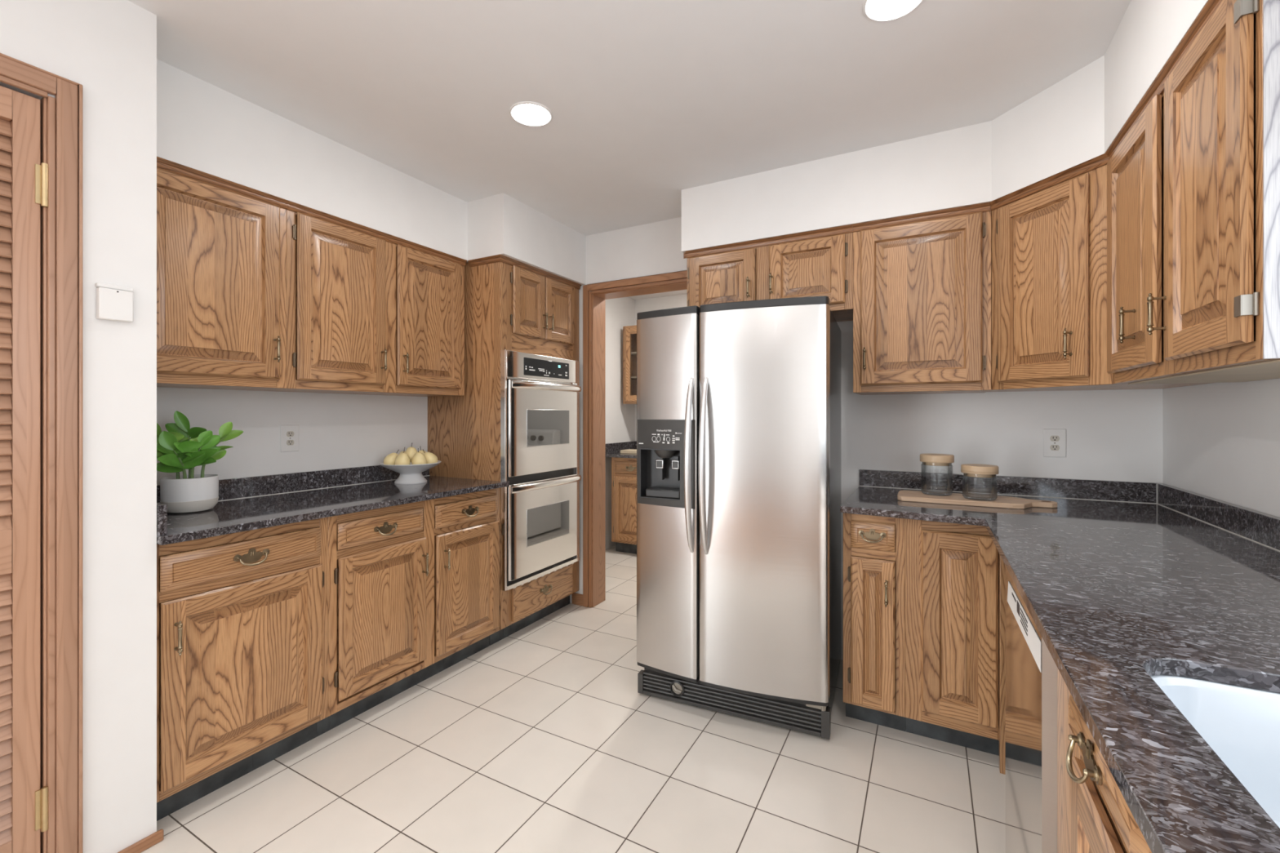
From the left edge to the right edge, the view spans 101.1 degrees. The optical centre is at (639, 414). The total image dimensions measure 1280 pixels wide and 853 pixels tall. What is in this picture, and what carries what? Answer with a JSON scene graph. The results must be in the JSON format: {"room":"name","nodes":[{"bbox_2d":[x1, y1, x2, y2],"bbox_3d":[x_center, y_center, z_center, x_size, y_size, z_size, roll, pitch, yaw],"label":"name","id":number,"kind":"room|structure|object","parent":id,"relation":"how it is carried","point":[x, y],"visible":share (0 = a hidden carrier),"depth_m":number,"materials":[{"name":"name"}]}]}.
{"room":"kitchen","nodes":[
{"label":"kitchen","id":0,"kind":"room"},
{"bbox_2d":[0,0,156,852],"bbox_3d":[-3.360,0.040,-1.191,0.725,2.460,6.687,0,0,29],"label":"wall","id":1,"kind":"structure","parent":0,"point":[108,47],"depth_m":1.50,"materials":[{"name":"paint"}]},
{"bbox_2d":[0,85,48,852],"bbox_3d":[-1.741,0.221,1.042,0.051,2.081,0.774,0,0,29],"label":"door","id":2,"kind":"structure","parent":1,"relation":"in","point":[24,180],"depth_m":1.33,"materials":[{"name":"brown wood"}]},
{"bbox_2d":[0,53,83,852],"bbox_3d":[-1.768,0.193,1.049,0.122,2.161,0.906,0,0,29],"label":"trim","id":3,"kind":"structure","parent":1,"relation":"attached to","point":[62,115],"depth_m":1.39,"materials":[{"name":"brown wood"}]},
{"bbox_2d":[95,282,133,322],"bbox_3d":[-1.473,-0.315,1.480,0.024,0.099,0.076,0,0,29],"label":"wall sensor","id":4,"kind":"object","parent":1,"relation":"attached to","point":[113,302],"visible":1,"depth_m":1.47,"materials":[{"name":"white plastic"}]},
{"bbox_2d":[117,829,164,852],"bbox_3d":[-1.468,1.254,1.501,0.014,0.032,0.174,0,0,29],"label":"baseboard","id":5,"kind":"structure","parent":1,"relation":"attached to","point":[145,843],"depth_m":1.54,"materials":[{"name":"brown wood"}]},
{"bbox_2d":[156,297,635,550],"bbox_3d":[-1.039,0.040,3.751,0.180,2.460,4.213,0,0,29],"label":"wall","id":6,"kind":"structure","parent":0,"point":[336,430],"depth_m":2.61,"materials":[{"name":"paint"}]},
{"bbox_2d":[156,156,289,390],"bbox_3d":[-1.678,-0.487,1.987,0.389,0.758,0.501,0,0,29],"label":"upper cabinet","id":7,"kind":"object","parent":6,"relation":"attached to","point":[221,243],"visible":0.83,"depth_m":1.92,"materials":[{"name":"brown wood"}]},
{"bbox_2d":[280,425,298,452],"bbox_3d":[-1.635,0.109,2.462,0.008,0.124,0.080,0,0,29],"label":"wall outlet","id":8,"kind":"object","parent":6,"relation":"attached to","point":[289,433],"visible":1,"depth_m":2.46,"materials":[{"name":"white plastic"}]},
{"bbox_2d":[286,431,293,436],"bbox_3d":[-1.633,0.089,2.461,0.002,0.025,0.033,0,0,29],"label":"receptacle","id":9,"kind":"object","parent":8,"relation":"attached to","point":[289,433],"depth_m":2.46,"materials":[{"name":"white plastic"}]},
{"bbox_2d":[286,440,293,445],"bbox_3d":[-1.633,0.129,2.461,0.002,0.025,0.033,0,0,29],"label":"receptacle","id":10,"kind":"object","parent":8,"relation":"attached to","point":[289,442],"depth_m":2.46,"materials":[{"name":"white plastic"}]},
{"bbox_2d":[156,465,429,503],"bbox_3d":[-1.603,0.316,2.505,0.020,0.088,1.436,0,0,29],"label":"backsplash","id":11,"kind":"structure","parent":6,"relation":"attached to","point":[248,486],"depth_m":2.48,"materials":[{"name":"stone"}]},
{"bbox_2d":[253,200,466,396],"bbox_3d":[-1.333,-0.486,2.617,0.389,0.759,0.935,0,0,29],"label":"upper cabinet","id":12,"kind":"object","parent":6,"relation":"attached to","point":[370,311],"visible":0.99,"depth_m":2.44,"materials":[{"name":"brown wood"}]},
{"bbox_2d":[141,546,1005,852],"bbox_3d":[0.791,1.295,2.177,5.100,0.050,5.220,0,0,29],"label":"floor","id":13,"kind":"structure","parent":0,"point":[543,739],"depth_m":1.86,"materials":[{"name":"tile"}]},
{"bbox_2d":[156,517,328,821],"bbox_3d":[-1.564,0.828,1.939,0.633,0.884,0.523,0,0,29],"label":"base cabinet","id":14,"kind":"object","parent":13,"relation":"on","point":[242,617],"visible":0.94,"depth_m":1.76,"materials":[{"name":"brown wood"}]},
{"bbox_2d":[316,488,499,737],"bbox_3d":[-1.215,0.828,2.577,0.633,0.884,0.932,0,0,29],"label":"base cabinet","id":15,"kind":"object","parent":13,"relation":"on","point":[414,588],"visible":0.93,"depth_m":2.34,"materials":[{"name":"brown wood"}]},
{"bbox_2d":[156,465,509,545],"bbox_3d":[-1.337,0.328,2.358,0.628,0.116,1.480,0,0,29],"label":"countertop","id":16,"kind":"structure","parent":15,"relation":"on","point":[257,502],"depth_m":2.25,"materials":[{"name":"stone"}]},
{"bbox_2d":[156,410,243,513],"bbox_3d":[-1.663,0.172,1.945,0.238,0.375,0.231,0,0,-5],"label":"potted plant","id":17,"kind":"object","parent":16,"relation":"on","point":[181,448],"visible":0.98,"depth_m":1.92,"materials":[{"name":"green plant"}]},
{"bbox_2d":[379,460,441,484],"bbox_3d":[-1.224,0.306,2.817,0.304,0.107,0.304,0,0,29],"label":"pedestal bowl","id":18,"kind":"object","parent":16,"relation":"on","point":[410,473],"visible":0.88,"depth_m":2.75,"materials":[{"name":"white ceramic"}]},
{"bbox_2d":[383,449,399,465],"bbox_3d":[-1.313,0.233,2.781,0.075,0.099,0.075,0,0,29],"label":"pear","id":19,"kind":"object","parent":18,"relation":"on","point":[390,459],"visible":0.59,"depth_m":2.75,"materials":[{"name":"yellow food"}]},
{"bbox_2d":[394,448,410,465],"bbox_3d":[-1.237,0.228,2.746,0.075,0.106,0.075,0,0,29],"label":"pear","id":20,"kind":"object","parent":18,"relation":"on","point":[402,459],"visible":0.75,"depth_m":2.72,"materials":[{"name":"yellow food"}]},
{"bbox_2d":[404,442,417,462],"bbox_3d":[-1.227,0.202,2.829,0.075,0.106,0.075,0,0,29],"label":"pear","id":21,"kind":"object","parent":18,"relation":"in","point":[411,451],"visible":0.63,"depth_m":2.80,"materials":[{"name":"yellow food"}]},
{"bbox_2d":[411,448,426,464],"bbox_3d":[-1.164,0.228,2.778,0.075,0.106,0.075,0,0,29],"label":"pear","id":22,"kind":"object","parent":18,"relation":"on","point":[419,458],"visible":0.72,"depth_m":2.75,"materials":[{"name":"yellow food"}]},
{"bbox_2d":[422,448,438,463],"bbox_3d":[-1.136,0.234,2.857,0.075,0.098,0.076,0,0,29],"label":"pear","id":23,"kind":"object","parent":18,"relation":"in","point":[431,458],"visible":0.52,"depth_m":2.83,"materials":[{"name":"yellow food"}]},
{"bbox_2d":[427,254,582,645],"bbox_3d":[-0.818,0.202,3.305,0.634,2.136,0.760,0,0,29],"label":"tall cabinet","id":24,"kind":"object","parent":13,"relation":"on","point":[512,304],"visible":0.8,"depth_m":2.99,"materials":[{"name":"brown wood"}]},
{"bbox_2d":[500,350,581,591],"bbox_3d":[-0.787,0.302,3.279,0.635,1.308,0.700,0,0,29],"label":"wall oven","id":25,"kind":"object","parent":24,"relation":"in","point":[540,394],"visible":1,"depth_m":3.05,"materials":[{"name":"grey metal"}]},
{"bbox_2d":[611,457,636,554],"bbox_3d":[0.246,0.828,4.883,0.860,0.884,0.655,0,0,29],"label":"base cabinet","id":26,"kind":"object","parent":13,"relation":"on","point":[624,470],"visible":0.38,"depth_m":4.77,"materials":[{"name":"brown wood"}]},
{"bbox_2d":[605,440,636,458],"bbox_3d":[0.213,0.328,4.920,0.965,0.116,0.670,0,0,29],"label":"countertop","id":27,"kind":"structure","parent":26,"relation":"on","point":[612,450],"depth_m":5.01,"materials":[{"name":"stone"}]},
{"bbox_2d":[620,448,636,453],"bbox_3d":[-0.062,0.343,4.934,0.180,0.030,0.180,0,0,29],"label":"notepad","id":28,"kind":"object","parent":27,"relation":"on","point":[628,451],"visible":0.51,"depth_m":4.87,"materials":[{"name":"beige paper"}]},
{"bbox_2d":[636,296,840,739],"bbox_3d":[0.484,0.406,2.478,0.821,1.727,0.880,0,0,25],"label":"refrigerator","id":29,"kind":"object","parent":13,"relation":"on","point":[739,402],"visible":1,"depth_m":2.13,"materials":[{"name":"silver metal"}]},
{"bbox_2d":[843,512,906,731],"bbox_3d":[1.061,0.828,2.340,0.226,0.884,0.673,0,0,29],"label":"base cabinet","id":30,"kind":"object","parent":13,"relation":"on","point":[874,546],"visible":0.93,"depth_m":2.08,"materials":[{"name":"brown wood"}]},
{"bbox_2d":[905,519,999,755],"bbox_3d":[1.305,0.828,2.226,0.312,0.884,0.638,0,0,29],"label":"base cabinet","id":31,"kind":"object","parent":13,"relation":"on","point":[952,570],"visible":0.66,"depth_m":1.96,"materials":[{"name":"brown wood"}]},
{"bbox_2d":[999,554,1005,774],"bbox_3d":[1.292,0.830,1.873,0.024,0.880,0.026,0,0,29],"label":"board","id":32,"kind":"object","parent":13,"relation":"on","point":[1002,566],"visible":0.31,"depth_m":1.86,"materials":[{"name":"brown wood"}]},
{"bbox_2d":[1005,566,1057,852],"bbox_3d":[1.154,0.833,1.093,0.602,0.875,0.546,0,0,29],"label":"dishwasher","id":33,"kind":"object","parent":13,"relation":"on","point":[1031,669],"visible":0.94,"depth_m":1.14,"materials":[{"name":"grey metal"}]},
{"bbox_2d":[1012,592,1027,635],"bbox_3d":[0.893,0.462,1.242,0.001,0.032,0.234,0,0,29],"label":"print","id":34,"kind":"object","parent":33,"relation":"attached to","point":[1018,607],"depth_m":1.23},
{"bbox_2d":[1057,667,1151,852],"bbox_3d":[0.820,0.828,0.461,0.663,0.884,0.880,0,0,29],"label":"base cabinet","id":35,"kind":"object","parent":13,"relation":"on","point":[1094,815],"visible":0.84,"depth_m":0.74,"materials":[{"name":"brown wood"}]},
{"bbox_2d":[840,469,1279,852],"bbox_3d":[1.007,0.332,1.289,1.141,0.110,2.568,0,0,29],"label":"countertop","id":36,"kind":"structure","parent":35,"relation":"on","point":[1124,584],"depth_m":0.99,"materials":[{"name":"stone"}]},
{"bbox_2d":[897,489,1057,509],"bbox_3d":[1.372,0.350,2.169,0.558,0.020,0.213,0,0,29],"label":"cutting board","id":37,"kind":"object","parent":36,"relation":"on","point":[1005,502],"visible":1,"depth_m":2.11,"materials":[{"name":"brown wood"}]},
{"bbox_2d":[920,453,954,496],"bbox_3d":[1.272,0.255,2.259,0.129,0.170,0.129,0,0,29],"label":"glass jar","id":38,"kind":"object","parent":37,"relation":"on","point":[935,460],"visible":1,"depth_m":2.23,"materials":[{"name":"clear glass"}]},
{"bbox_2d":[960,463,998,501],"bbox_3d":[1.374,0.272,2.132,0.129,0.136,0.129,0,0,29],"label":"glass jar","id":39,"kind":"object","parent":37,"relation":"on","point":[976,470],"visible":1,"depth_m":2.10,"materials":[{"name":"clear glass"}]},
{"bbox_2d":[1151,675,1279,827],"bbox_3d":[0.773,0.484,0.413,0.480,0.195,0.726,0,0,29],"label":"sink","id":40,"kind":"object","parent":36,"relation":"in","point":[1241,724],"visible":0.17,"depth_m":0.74,"materials":[{"name":"white ceramic"}]},
{"bbox_2d":[128,0,1131,299],"bbox_3d":[-0.571,-1.215,-0.315,5.100,0.050,10.900,0,0,29],"label":"ceiling","id":41,"kind":"structure","parent":0,"point":[649,101],"depth_m":1.83,"materials":[{"name":"paint"}]},
{"bbox_2d":[509,101,552,126],"bbox_3d":[-0.430,-1.185,2.083,0.170,0.010,0.170,0,0,29],"label":"recessed light","id":42,"kind":"object","parent":41,"relation":"in","point":[531,113],"visible":1,"depth_m":2.07,"materials":[{"name":"white plastic"}]},
{"bbox_2d":[514,104,547,124],"bbox_3d":[-0.430,-1.185,2.083,0.130,0.009,0.130,0,0,29],"label":"diffuser","id":43,"kind":"object","parent":42,"relation":"attached to","point":[523,113],"depth_m":2.07,"materials":[{"name":"white plastic"}]},
{"bbox_2d":[862,0,923,22],"bbox_3d":[0.728,-1.185,1.507,0.170,0.010,0.170,0,0,29],"label":"recessed light","id":44,"kind":"object","parent":41,"relation":"in","point":[881,11],"visible":1,"depth_m":1.53,"materials":[{"name":"white plastic"}]},
{"bbox_2d":[869,0,916,17],"bbox_3d":[0.728,-1.185,1.507,0.130,0.009,0.130,0,0,29],"label":"diffuser","id":45,"kind":"object","parent":44,"relation":"attached to","point":[877,8],"depth_m":1.53,"materials":[{"name":"white plastic"}]},
{"bbox_2d":[635,293,687,440],"bbox_3d":[1.587,0.040,4.637,3.660,2.460,0.140,0,0,29],"label":"wall","id":46,"kind":"structure","parent":0,"point":[677,300],"depth_m":5.33,"materials":[{"name":"paint"}]},
{"bbox_2d":[605,440,636,453],"bbox_3d":[0.216,0.314,4.927,0.965,0.088,0.655,0,0,29],"label":"backsplash","id":47,"kind":"structure","parent":46,"relation":"attached to","point":[610,447],"depth_m":5.14,"materials":[{"name":"stone"}]},
{"bbox_2d":[622,324,636,404],"bbox_3d":[0.281,-0.486,5.071,0.860,0.756,0.330,0,0,29],"label":"upper cabinet","id":48,"kind":"object","parent":46,"relation":"attached to","point":[629,332],"visible":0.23,"depth_m":5.12,"materials":[{"name":"brown wood"}]},
{"bbox_2d":[631,351,636,355],"bbox_3d":[0.294,-0.608,5.095,0.822,0.016,0.244,0,0,29],"label":"shelf","id":49,"kind":"object","parent":48,"relation":"attached to","point":[633,353],"depth_m":5.18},
{"bbox_2d":[156,0,1208,284],"bbox_3d":[-0.374,-1.028,1.173,3.458,0.325,4.100,0,0,29],"label":"soffit","id":50,"kind":"structure","parent":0,"point":[1074,121],"depth_m":2.22,"materials":[{"name":"paint"}]},
{"bbox_2d":[569,217,1162,660],"bbox_3d":[0.652,0.040,3.028,3.720,2.460,0.140,0,0,29],"label":"wall","id":51,"kind":"structure","parent":0,"point":[1112,434],"depth_m":2.48,"materials":[{"name":"paint"}]},
{"bbox_2d":[572,592,582,605],"bbox_3d":[-0.415,1.232,3.523,0.094,0.075,0.014,0,0,29],"label":"baseboard","id":52,"kind":"structure","parent":51,"relation":"attached to","point":[577,598],"depth_m":3.52,"materials":[{"name":"brown wood"}]},
{"bbox_2d":[582,270,687,607],"bbox_3d":[0.009,0.204,3.291,0.876,2.131,0.016,0,0,29],"label":"trim","id":53,"kind":"structure","parent":51,"relation":"attached to","point":[680,276],"depth_m":3.47,"materials":[{"name":"brown wood"}]},
{"bbox_2d":[591,281,687,607],"bbox_3d":[0.050,0.232,3.366,0.772,2.076,0.154,0,0,29],"label":"trim","id":54,"kind":"structure","parent":51,"relation":"attached to","point":[598,300],"depth_m":3.52,"materials":[{"name":"brown wood"}]},
{"bbox_2d":[683,224,853,321],"bbox_3d":[0.666,-0.675,2.726,0.844,0.382,0.373,0,0,29],"label":"upper cabinet","id":55,"kind":"object","parent":51,"relation":"attached to","point":[820,262],"visible":0.83,"depth_m":2.55,"materials":[{"name":"brown wood"}]},
{"bbox_2d":[852,202,991,395],"bbox_3d":[1.268,-0.484,2.397,0.528,0.764,0.373,0,0,29],"label":"upper cabinet","id":56,"kind":"object","parent":51,"relation":"attached to","point":[922,282],"visible":0.99,"depth_m":2.26,"materials":[{"name":"brown wood"}]},
{"bbox_2d":[859,469,1156,502],"bbox_3d":[1.607,0.319,2.412,1.119,0.083,0.022,0,0,29],"label":"backsplash","id":57,"kind":"structure","parent":51,"relation":"attached to","point":[1117,491],"depth_m":2.34,"materials":[{"name":"stone"}]},
{"bbox_2d":[1043,428,1066,457],"bbox_3d":[1.816,0.123,2.308,0.080,0.124,0.008,0,0,29],"label":"wall outlet","id":58,"kind":"object","parent":51,"relation":"attached to","point":[1054,439],"visible":1,"depth_m":2.31,"materials":[{"name":"white plastic"}]},
{"bbox_2d":[1049,435,1059,441],"bbox_3d":[1.815,0.103,2.305,0.033,0.025,0.002,0,0,29],"label":"receptacle","id":59,"kind":"object","parent":58,"relation":"attached to","point":[1052,438],"depth_m":2.30,"materials":[{"name":"white plastic"}]},
{"bbox_2d":[1049,444,1059,450],"bbox_3d":[1.815,0.143,2.305,0.033,0.025,0.002,0,0,29],"label":"receptacle","id":60,"kind":"object","parent":58,"relation":"attached to","point":[1052,447],"depth_m":2.30,"materials":[{"name":"white plastic"}]},
{"bbox_2d":[1162,377,1279,517],"bbox_3d":[0.054,0.040,-1.796,0.142,2.460,8.900,0,0,29],"label":"wall","id":61,"kind":"structure","parent":0,"point":[1221,441],"depth_m":1.69,"materials":[{"name":"paint"}]},
{"bbox_2d":[987,153,1212,391],"bbox_3d":[1.699,-0.484,2.012,0.614,0.764,0.631,0,0,29],"label":"upper cabinet","id":62,"kind":"object","parent":61,"relation":"attached to","point":[1049,234],"visible":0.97,"depth_m":1.91,"materials":[{"name":"brown wood"}]},
{"bbox_2d":[1105,0,1279,384],"bbox_3d":[1.455,-0.482,1.292,0.355,0.768,0.900,0,0,29],"label":"upper cabinet","id":63,"kind":"object","parent":61,"relation":"attached to","point":[1193,171],"visible":1,"depth_m":1.14,"materials":[{"name":"brown wood"}]},
{"bbox_2d":[1157,483,1279,550],"bbox_3d":[1.498,0.319,1.021,0.021,0.083,2.568,0,0,29],"label":"backsplash","id":64,"kind":"structure","parent":61,"relation":"attached to","point":[1261,527],"depth_m":1.65,"materials":[{"name":"stone"}]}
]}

